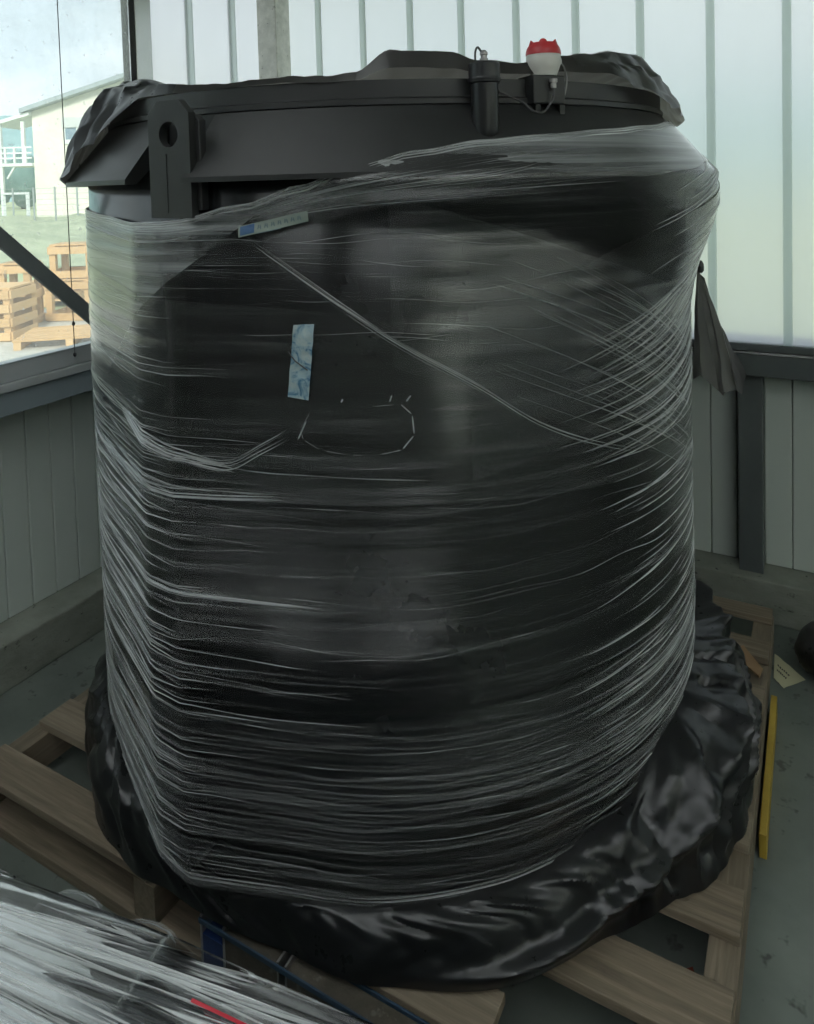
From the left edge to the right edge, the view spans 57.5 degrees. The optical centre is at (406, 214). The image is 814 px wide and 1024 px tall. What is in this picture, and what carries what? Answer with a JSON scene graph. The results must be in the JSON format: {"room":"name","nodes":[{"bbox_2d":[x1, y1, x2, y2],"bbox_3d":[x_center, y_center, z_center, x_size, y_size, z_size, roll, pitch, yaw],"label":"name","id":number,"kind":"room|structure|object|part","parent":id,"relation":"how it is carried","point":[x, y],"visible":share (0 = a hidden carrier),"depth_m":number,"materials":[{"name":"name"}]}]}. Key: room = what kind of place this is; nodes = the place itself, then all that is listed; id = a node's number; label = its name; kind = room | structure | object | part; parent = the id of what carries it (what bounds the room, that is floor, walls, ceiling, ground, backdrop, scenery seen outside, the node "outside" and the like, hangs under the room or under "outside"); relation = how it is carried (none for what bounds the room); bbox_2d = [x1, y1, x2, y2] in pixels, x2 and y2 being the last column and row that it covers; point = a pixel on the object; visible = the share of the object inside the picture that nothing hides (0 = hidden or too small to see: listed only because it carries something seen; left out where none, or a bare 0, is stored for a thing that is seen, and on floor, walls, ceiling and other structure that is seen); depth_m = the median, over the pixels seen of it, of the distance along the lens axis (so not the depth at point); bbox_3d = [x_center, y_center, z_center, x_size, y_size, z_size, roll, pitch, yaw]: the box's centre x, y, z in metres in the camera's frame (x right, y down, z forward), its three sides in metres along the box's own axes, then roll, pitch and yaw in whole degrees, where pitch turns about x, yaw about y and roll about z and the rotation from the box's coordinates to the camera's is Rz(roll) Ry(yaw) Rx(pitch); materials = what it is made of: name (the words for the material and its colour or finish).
{"room":"warehouse","nodes":[
{"label":"warehouse","id":0,"kind":"room"},
{"bbox_2d":[0,0,258,622],"bbox_3d":[-2.299,0.120,0.909,0.234,2.793,6.750,0,3,29],"label":"wall","id":1,"kind":"structure","parent":0,"point":[50,532],"depth_m":2.79,"materials":[{"name":"grey paint"}]},
{"bbox_3d":[-1.442,1.042,2.547,0.035,0.754,0.093,0,3,29],"label":"panel","id":2,"kind":"part","parent":1,"relation":"part of","materials":[{"name":"grey metal"}]},
{"bbox_3d":[-1.396,1.037,2.631,0.035,0.754,0.093,0,3,29],"label":"panel","id":3,"kind":"part","parent":1,"relation":"part of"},
{"bbox_3d":[-1.349,1.032,2.714,0.035,0.754,0.093,0,3,29],"label":"panel","id":4,"kind":"part","parent":1,"relation":"part of","materials":[{"name":"grey metal"}]},
{"bbox_2d":[0,226,89,324],"bbox_3d":[-1.508,-0.260,2.063,0.020,1.699,1.777,0,3,29],"label":"beam","id":5,"kind":"structure","parent":1,"relation":"attached to","point":[10,246],"depth_m":2.53,"materials":[{"name":"metal"}]},
{"bbox_2d":[0,567,104,694],"bbox_3d":[-2.243,1.591,1.025,0.232,0.157,6.850,0,3,29],"label":"curb","id":6,"kind":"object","parent":1,"relation":"attached to","point":[33,638],"depth_m":2.62,"materials":[{"name":"concrete"}]},
{"bbox_3d":[-1.303,1.026,2.798,0.035,0.754,0.093,0,3,29],"label":"panel","id":7,"kind":"part","parent":1,"relation":"part of","materials":[{"name":"grey metal"}]},
{"bbox_2d":[57,0,76,356],"bbox_3d":[-1.216,-0.320,2.629,0.012,1.670,0.011,0,3,29],"label":"blind cord","id":8,"kind":"object","parent":1,"relation":"hanging from","point":[73,322],"visible":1,"depth_m":2.63,"materials":[{"name":"black"}]},
{"bbox_2d":[0,0,152,383],"bbox_3d":[-2.139,-0.206,1.031,0.053,1.701,4.552,0,3,29],"label":"window","id":9,"kind":"structure","parent":1,"relation":"in","point":[135,14],"depth_m":2.90,"materials":[{"name":"grey metal"}]},
{"bbox_3d":[-2.145,0.614,1.022,0.046,0.064,4.444,0,3,29],"label":"rail","id":10,"kind":"part","parent":9,"relation":"part of","materials":[{"name":"grey metal"}]},
{"bbox_3d":[-1.257,1.021,2.881,0.035,0.754,0.093,0,3,29],"label":"panel","id":11,"kind":"part","parent":1,"relation":"part of","materials":[{"name":"grey metal"}]},
{"bbox_3d":[-1.211,1.016,2.965,0.035,0.754,0.093,0,3,29],"label":"panel","id":12,"kind":"part","parent":1,"relation":"part of","materials":[{"name":"grey metal"}]},
{"bbox_3d":[-0.990,-0.334,3.116,0.028,1.700,0.216,0,3,29],"label":"panel","id":13,"kind":"part","parent":1,"relation":"part of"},
{"bbox_3d":[-0.872,-0.347,3.329,0.028,1.700,0.269,0,3,29],"label":"panel","id":14,"kind":"part","parent":1,"relation":"part of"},
{"bbox_3d":[-0.742,-0.361,3.565,0.028,1.700,0.269,0,3,29],"label":"panel","id":15,"kind":"part","parent":1,"relation":"part of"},
{"bbox_2d":[256,0,290,78],"bbox_3d":[-0.617,0.029,3.616,0.114,2.950,0.108,0,3,29],"label":"trim","id":16,"kind":"structure","parent":1,"relation":"attached to","point":[273,30],"depth_m":3.54,"materials":[{"name":"metal"}]},
{"bbox_2d":[0,616,813,1023],"bbox_3d":[0.316,1.721,-0.381,6.070,0.120,6.850,0,3,29],"label":"floor","id":17,"kind":"structure","parent":0,"point":[778,986],"depth_m":1.75,"materials":[{"name":"concrete"}]},
{"bbox_2d":[0,869,371,1023],"bbox_3d":[-0.504,1.347,0.839,1.650,0.561,0.668,-1,3,21],"label":"wrapped bundle","id":18,"kind":"object","parent":17,"relation":"on","point":[64,959],"visible":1,"depth_m":1.04,"materials":[{"name":"clear plastic"}]},
{"bbox_2d":[0,595,773,1023],"bbox_3d":[0.053,1.476,2.258,1.830,0.144,1.695,0,3,29],"label":"wooden pallet","id":19,"kind":"object","parent":17,"relation":"on","point":[46,815],"visible":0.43,"depth_m":1.63,"materials":[{"name":"brown wood"}]},
{"bbox_2d":[198,913,429,1023],"bbox_3d":[0.048,1.505,1.303,1.066,0.111,0.051,0,3,29],"label":"steel beam","id":20,"kind":"structure","parent":19,"relation":"on","point":[274,964],"depth_m":1.43,"materials":[{"name":"grey metal"}]},
{"bbox_2d":[200,913,228,970],"bbox_3d":[-0.389,1.507,1.544,0.068,0.111,0.042,0,3,29],"label":"socket","id":21,"kind":"object","parent":20,"relation":"attached to","point":[214,936],"depth_m":1.53,"materials":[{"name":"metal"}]},
{"bbox_3d":[-0.232,1.506,1.458,0.024,0.111,0.042,0,3,29],"label":"slot plate","id":22,"kind":"part","parent":20,"relation":"part of","materials":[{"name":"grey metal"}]},
{"bbox_2d":[66,75,705,903],"bbox_3d":[-0.034,0.551,2.229,1.744,1.706,1.746,0,3,29],"label":"storage tank","id":23,"kind":"object","parent":19,"relation":"on","point":[442,620],"depth_m":1.45,"materials":[{"name":"black plastic"}]},
{"bbox_3d":[-0.414,-0.101,1.444,0.050,0.186,0.020,0,3,29],"label":"backing plate","id":24,"kind":"part","parent":23,"relation":"part of","materials":[{"name":"black plastic"}]},
{"bbox_2d":[59,49,684,184],"bbox_3d":[-0.072,-0.253,2.229,1.708,0.292,1.622,0,3,29],"label":"sheeting","id":25,"kind":"object","parent":23,"relation":"on","point":[604,67],"visible":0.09,"depth_m":1.64,"materials":[{"name":"black plastic"}]},
{"bbox_2d":[84,121,719,901],"bbox_3d":[-0.003,0.536,2.224,1.746,1.547,1.784,0,3,29],"label":"film","id":26,"kind":"object","parent":23,"relation":"attached to","point":[702,186],"visible":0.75,"depth_m":1.68,"materials":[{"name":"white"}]},
{"bbox_3d":[-0.205,0.276,1.393,0.040,0.037,0.005,-1,3,11],"label":"tape cord","id":27,"kind":"part","parent":26,"relation":"part of","materials":[{"name":"plastic"}]},
{"bbox_2d":[693,260,745,394],"bbox_3d":[0.805,0.296,1.934,0.145,0.357,0.059,-2,3,0],"label":"flap","id":28,"kind":"object","parent":26,"relation":"attached to","point":[714,359],"visible":0.97,"depth_m":1.93,"materials":[{"name":"black plastic"}]},
{"bbox_2d":[468,46,500,136],"bbox_3d":[0.149,-0.228,1.424,0.065,0.186,0.066,0,3,29],"label":"canister","id":29,"kind":"object","parent":23,"relation":"hanging from","point":[484,78],"visible":0.87,"depth_m":1.40,"materials":[{"name":"black plastic"}]},
{"bbox_2d":[498,88,554,113],"bbox_3d":[0.236,-0.223,1.449,0.132,0.055,0.015,-3,3,-22],"label":"cable","id":30,"kind":"object","parent":29,"relation":"attached to","point":[499,91],"visible":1,"depth_m":1.45,"materials":[{"name":"black rubber"}]},
{"bbox_3d":[0.278,-0.222,1.502,0.080,0.112,0.072,-3,3,-26],"label":"beacon bracket","id":31,"kind":"part","parent":23,"relation":"part of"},
{"bbox_2d":[526,38,561,75],"bbox_3d":[0.277,-0.316,1.506,0.071,0.072,0.074,0,3,29],"label":"beacon","id":32,"kind":"object","parent":23,"relation":"on","point":[543,57],"visible":0.93,"depth_m":1.48,"materials":[{"name":"white plastic"}]},
{"bbox_2d":[561,63,567,94],"bbox_3d":[0.322,-0.276,1.520,0.014,0.076,0.021,-3,3,-21],"label":"cable","id":33,"kind":"object","parent":32,"relation":"attached to","point":[562,64],"visible":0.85,"depth_m":1.52,"materials":[{"name":"grey rubber"}]},
{"bbox_2d":[85,579,761,991],"bbox_3d":[0.038,1.247,2.271,1.959,0.308,1.828,0,3,29],"label":"sheeting","id":34,"kind":"object","parent":19,"relation":"on","point":[679,823],"visible":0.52,"depth_m":1.51,"materials":[{"name":"black plastic"}]},
{"bbox_2d":[740,645,762,677],"bbox_3d":[1.043,1.371,2.280,0.056,0.006,0.152,-2,3,-3],"label":"scrap","id":35,"kind":"object","parent":19,"relation":"on","point":[753,665],"visible":0.71,"depth_m":2.26,"materials":[{"name":"brown cardboard"}]},
{"bbox_2d":[759,695,776,859],"bbox_3d":[0.984,1.503,2.017,0.017,0.060,0.540,0,3,29],"label":"batten","id":36,"kind":"object","parent":17,"relation":"on","point":[771,738],"visible":1,"depth_m":1.94,"materials":[{"name":"paint"}]},
{"bbox_2d":[774,654,804,687],"bbox_3d":[1.226,1.501,2.446,0.096,0.005,0.150,-2,3,-15],"label":"printed paper","id":37,"kind":"object","parent":17,"relation":"on","point":[784,674],"visible":1,"depth_m":2.42,"materials":[{"name":"grey paper"}]},
{"bbox_2d":[794,621,813,675],"bbox_3d":[1.355,1.430,2.428,0.158,0.154,0.223,0,3,29],"label":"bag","id":38,"kind":"object","parent":17,"relation":"on","point":[804,644],"visible":1,"depth_m":2.40,"materials":[{"name":"black plastic"}]},
{"bbox_2d":[289,0,813,573],"bbox_3d":[1.965,-0.066,2.374,5.838,2.793,0.231,0,3,29],"label":"wall","id":39,"kind":"structure","parent":0,"point":[740,73],"depth_m":2.74,"materials":[{"name":"grey paint"}]},
{"bbox_3d":[-0.505,-0.374,3.619,0.247,1.693,0.028,0,3,29],"label":"panel","id":40,"kind":"part","parent":39,"relation":"part of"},
{"bbox_3d":[-0.289,-0.374,3.500,0.247,1.693,0.028,0,3,29],"label":"panel","id":41,"kind":"part","parent":39,"relation":"part of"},
{"bbox_3d":[-0.072,-0.375,3.380,0.247,1.693,0.028,0,3,29],"label":"panel","id":42,"kind":"part","parent":39,"relation":"part of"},
{"bbox_3d":[0.144,-0.376,3.261,0.247,1.693,0.028,0,3,29],"label":"panel","id":43,"kind":"part","parent":39,"relation":"part of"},
{"bbox_3d":[0.360,-0.376,3.141,0.247,1.693,0.028,0,3,29],"label":"panel","id":44,"kind":"part","parent":39,"relation":"part of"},
{"bbox_3d":[0.576,-0.377,3.022,0.247,1.693,0.028,0,3,29],"label":"panel","id":45,"kind":"part","parent":39,"relation":"part of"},
{"bbox_3d":[0.793,-0.378,2.902,0.247,1.693,0.028,0,3,29],"label":"panel","id":46,"kind":"part","parent":39,"relation":"part of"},
{"bbox_3d":[1.009,-0.379,2.783,0.247,1.693,0.028,0,3,29],"label":"panel","id":47,"kind":"part","parent":39,"relation":"part of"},
{"bbox_3d":[1.153,0.951,2.934,0.092,0.754,0.035,0,3,29],"label":"panel","id":48,"kind":"part","parent":39,"relation":"part of","materials":[{"name":"grey metal"}]},
{"bbox_3d":[1.235,0.951,2.888,0.092,0.754,0.035,0,3,29],"label":"panel","id":49,"kind":"part","parent":39,"relation":"part of","materials":[{"name":"grey metal"}]},
{"bbox_3d":[1.225,-0.379,2.663,0.247,1.693,0.028,0,3,29],"label":"panel","id":50,"kind":"part","parent":39,"relation":"part of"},
{"bbox_3d":[1.318,0.951,2.843,0.092,0.754,0.035,0,3,29],"label":"panel","id":51,"kind":"part","parent":39,"relation":"part of","materials":[{"name":"grey metal"}]},
{"bbox_3d":[1.294,0.957,2.788,0.083,0.750,0.085,0,3,29],"label":"rail post","id":52,"kind":"part","parent":39,"relation":"part of","materials":[{"name":"grey metal"}]},
{"bbox_3d":[1.984,0.537,2.404,5.838,0.082,0.225,0,3,29],"label":"rail","id":53,"kind":"part","parent":39,"relation":"part of","materials":[{"name":"grey metal"}]},
{"bbox_2d":[694,549,813,630],"bbox_3d":[2.011,1.406,2.449,5.838,0.157,0.232,0,3,29],"label":"curb","id":54,"kind":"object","parent":39,"relation":"attached to","point":[789,592],"depth_m":2.73,"materials":[{"name":"concrete"}]},
{"bbox_3d":[1.400,0.950,2.797,0.092,0.754,0.035,0,3,29],"label":"panel","id":55,"kind":"part","parent":39,"relation":"part of","materials":[{"name":"grey metal"}]},
{"bbox_3d":[1.442,-0.380,2.544,0.247,1.693,0.028,0,3,29],"label":"panel","id":56,"kind":"part","parent":39,"relation":"part of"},
{"bbox_3d":[1.482,0.950,2.752,0.092,0.754,0.035,0,3,29],"label":"panel","id":57,"kind":"part","parent":39,"relation":"part of","materials":[{"name":"grey metal"}]},
{"label":"outside","id":58,"kind":"structure","parent":0,"visible":0},
{"bbox_2d":[0,202,78,309],"bbox_3d":[11.921,-1.810,75.565,230.000,0.300,380.000,0,3,29],"label":"ground","id":59,"kind":"structure","parent":58,"point":[8,208],"depth_m":60.06,"materials":[{"name":"green plant"}]},
{"bbox_2d":[0,192,10,204],"bbox_3d":[-45.199,-3.074,80.543,3.997,5.249,4.610,0,3,29],"label":"tree","id":60,"kind":"object","parent":59,"relation":"on","point":[7,196],"visible":0.09,"depth_m":80.65,"materials":[{"name":"green plant"}]},
{"bbox_2d":[1,192,30,215],"bbox_3d":[-21.769,-0.339,41.337,2.138,1.760,0.148,0,3,26],"label":"gate","id":61,"kind":"object","parent":59,"relation":"on","point":[26,193],"visible":0.55,"depth_m":41.17,"materials":[{"name":"white metal"}]},
{"bbox_3d":[-22.665,-0.329,41.770,0.140,1.750,0.140,0,3,29],"label":"post","id":62,"kind":"part","parent":61,"relation":"part of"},
{"bbox_3d":[-21.792,-1.158,41.300,1.991,0.120,0.120,0,3,26],"label":"rail","id":63,"kind":"part","parent":61,"relation":"part of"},
{"bbox_3d":[-20.872,-0.340,40.904,0.140,1.750,0.140,0,3,29],"label":"post","id":64,"kind":"part","parent":61,"relation":"part of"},
{"bbox_2d":[4,151,35,208],"bbox_3d":[-39.442,-3.488,75.972,4.154,5.991,4.004,-1,3,15],"label":"tree","id":65,"kind":"object","parent":59,"relation":"on","point":[21,179],"visible":0.6,"depth_m":74.55,"materials":[{"name":"green plant"}]},
{"bbox_2d":[0,213,85,266],"bbox_3d":[-10.944,0.360,30.268,33.996,0.716,25.997,-2,3,-2],"label":"meadow grass","id":66,"kind":"structure","parent":59,"relation":"on","point":[36,236],"depth_m":26.47,"materials":[{"name":"green plant"}]},
{"bbox_2d":[0,187,88,220],"bbox_3d":[-17.850,-0.405,37.695,12.557,2.000,0.088,0,3,25],"label":"wire fence","id":67,"kind":"object","parent":59,"relation":"on","point":[33,188],"visible":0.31,"depth_m":37.96,"materials":[{"name":"grey metal"}]},
{"bbox_3d":[-20.681,-0.384,39.002,0.087,2.000,0.087,0,3,29],"label":"post","id":68,"kind":"part","parent":67,"relation":"part of","materials":[{"name":"metal"}]},
{"bbox_3d":[-19.265,-0.395,38.349,0.087,2.000,0.087,0,3,29],"label":"post","id":69,"kind":"part","parent":67,"relation":"part of","materials":[{"name":"metal"}]},
{"bbox_3d":[-17.850,-0.405,37.695,0.087,2.000,0.087,0,3,29],"label":"post","id":70,"kind":"part","parent":67,"relation":"part of","materials":[{"name":"metal"}]},
{"bbox_3d":[-16.434,-0.415,37.041,0.087,2.000,0.087,0,3,29],"label":"post","id":71,"kind":"part","parent":67,"relation":"part of","materials":[{"name":"metal"}]},
{"bbox_2d":[0,309,89,361],"bbox_3d":[-11.115,2.470,-5.719,8.680,0.212,35.200,0,3,29],"label":"gravel","id":72,"kind":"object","parent":59,"relation":"on","point":[6,348],"depth_m":8.60,"materials":[{"name":"grey gravel"}]},
{"bbox_2d":[0,281,37,341],"bbox_3d":[-5.066,1.195,9.162,0.706,0.643,0.646,-2,3,0],"label":"crate","id":73,"kind":"object","parent":72,"relation":"on","point":[13,325],"visible":0.94,"depth_m":9.07,"materials":[{"name":"beige wood"}]},
{"bbox_3d":[-4.777,1.210,8.902,0.080,0.620,0.080,-2,3,0],"label":"post","id":74,"kind":"part","parent":73,"relation":"part of","materials":[{"name":"brown wood"}]},
{"bbox_3d":[-4.774,1.187,9.421,0.080,0.620,0.080,-2,3,0],"label":"post","id":75,"kind":"part","parent":73,"relation":"part of","materials":[{"name":"brown wood"}]},
{"bbox_2d":[0,260,44,322],"bbox_3d":[-5.197,1.060,10.003,0.446,0.843,0.466,-2,3,-5],"label":"crate","id":76,"kind":"object","parent":72,"relation":"on","point":[12,268],"visible":0.38,"depth_m":9.95,"materials":[{"name":"beige wood"}]},
{"bbox_3d":[-5.339,1.084,9.819,0.080,0.820,0.080,-2,3,-5],"label":"post","id":77,"kind":"part","parent":76,"relation":"part of","materials":[{"name":"brown wood"}]},
{"bbox_3d":[-5.372,1.070,10.158,0.080,0.820,0.080,-2,3,-5],"label":"post","id":78,"kind":"part","parent":76,"relation":"part of","materials":[{"name":"brown wood"}]},
{"bbox_3d":[-5.021,1.074,9.850,0.080,0.820,0.080,-2,3,-5],"label":"post","id":79,"kind":"part","parent":76,"relation":"part of","materials":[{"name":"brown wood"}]},
{"bbox_3d":[-5.053,1.060,10.188,0.080,0.820,0.080,-2,3,-5],"label":"post","id":80,"kind":"part","parent":76,"relation":"part of","materials":[{"name":"brown wood"}]},
{"bbox_2d":[12,324,90,350],"bbox_3d":[-3.928,1.442,8.855,1.200,0.113,0.800,-2,3,-11],"label":"pallet","id":81,"kind":"object","parent":72,"relation":"on","point":[80,331],"visible":0.61,"depth_m":8.63,"materials":[{"name":"brown wood"}]},
{"bbox_2d":[44,278,88,321],"bbox_3d":[-4.609,1.160,10.431,0.666,0.573,0.646,-1,3,3],"label":"crate","id":82,"kind":"object","parent":72,"relation":"on","point":[65,313],"visible":0.25,"depth_m":10.13,"materials":[{"name":"beige wood"}]},
{"bbox_3d":[-4.892,1.190,10.187,0.080,0.550,0.080,-1,3,3],"label":"post","id":83,"kind":"part","parent":82,"relation":"part of","materials":[{"name":"brown wood"}]},
{"bbox_2d":[47,241,87,277],"bbox_3d":[-4.624,0.633,10.407,0.606,0.473,0.546,-2,3,-4],"label":"crate","id":84,"kind":"object","parent":82,"relation":"on","point":[80,247],"visible":0.48,"depth_m":10.15,"materials":[{"name":"beige wood"}]},
{"bbox_3d":[-4.847,0.661,10.181,0.080,0.450,0.080,-2,3,-4],"label":"post","id":85,"kind":"part","parent":84,"relation":"part of","materials":[{"name":"brown wood"}]},
{"bbox_3d":[-4.879,0.643,10.599,0.080,0.450,0.080,-2,3,-4],"label":"post","id":86,"kind":"part","parent":84,"relation":"part of","materials":[{"name":"brown wood"}]},
{"bbox_3d":[-4.368,0.646,10.216,0.080,0.450,0.080,-2,3,-4],"label":"post","id":87,"kind":"part","parent":84,"relation":"part of","materials":[{"name":"brown wood"}]},
{"bbox_3d":[-4.864,1.166,10.706,0.080,0.550,0.080,-1,3,3],"label":"post","id":88,"kind":"part","parent":82,"relation":"part of","materials":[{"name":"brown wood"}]},
{"bbox_3d":[-4.353,1.176,10.157,0.080,0.550,0.080,-1,3,3],"label":"post","id":89,"kind":"part","parent":82,"relation":"part of","materials":[{"name":"brown wood"}]},
{"bbox_2d":[43,293,78,306],"bbox_3d":[-5.579,1.356,11.793,1.200,0.113,0.800,-2,3,0],"label":"pallet","id":90,"kind":"object","parent":59,"relation":"on","point":[57,300],"visible":0.06,"depth_m":11.42,"materials":[{"name":"beige wood"}]},
{"bbox_2d":[43,289,83,299],"bbox_3d":[-5.582,1.242,11.787,1.200,0.113,0.800,-2,3,-3],"label":"pallet","id":91,"kind":"object","parent":90,"relation":"on","point":[81,293],"visible":0.06,"depth_m":11.42,"materials":[{"name":"beige wood"}]},
{"bbox_2d":[0,73,123,216],"bbox_3d":[-19.854,-5.004,50.320,12.238,10.156,8.100,-2,3,0],"label":"house","id":92,"kind":"structure","parent":59,"relation":"on","point":[45,118],"depth_m":46.84,"materials":[{"name":"beige paint"}]},
{"bbox_3d":[-25.530,-2.696,46.784,0.200,6.186,0.200,-2,3,0],"label":"post","id":93,"kind":"part","parent":92,"relation":"part of","materials":[{"name":"white wood"}]},
{"bbox_3d":[-24.633,-3.527,46.667,2.094,0.100,0.080,-2,3,0],"label":"balcony rail","id":94,"kind":"part","parent":92,"relation":"part of","materials":[{"name":"white wood"}]},
{"bbox_3d":[-24.642,-3.844,46.653,2.094,0.100,0.080,-2,3,0],"label":"balcony rail","id":95,"kind":"part","parent":92,"relation":"part of","materials":[{"name":"white wood"}]},
{"bbox_3d":[-24.651,-4.192,46.637,2.094,0.100,0.080,-2,3,0],"label":"balcony rail","id":96,"kind":"part","parent":92,"relation":"part of","materials":[{"name":"white wood"}]},
{"bbox_3d":[-24.122,-4.528,46.703,0.200,2.602,0.200,-2,3,0],"label":"post","id":97,"kind":"part","parent":92,"relation":"part of","materials":[{"name":"white wood"}]},
{"bbox_3d":[-21.186,-5.093,46.826,0.698,0.761,0.030,-2,3,0],"label":"pane","id":98,"kind":"part","parent":92,"relation":"part of","materials":[{"name":"clear glass"}]},
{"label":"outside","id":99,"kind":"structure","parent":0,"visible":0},
{"bbox_2d":[0,115,33,201],"bbox_3d":[13.663,-12.667,25.024,499.997,25.861,441.506,0,3,29],"label":"hills","id":100,"kind":"structure","parent":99,"point":[11,137],"depth_m":167.55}
]}

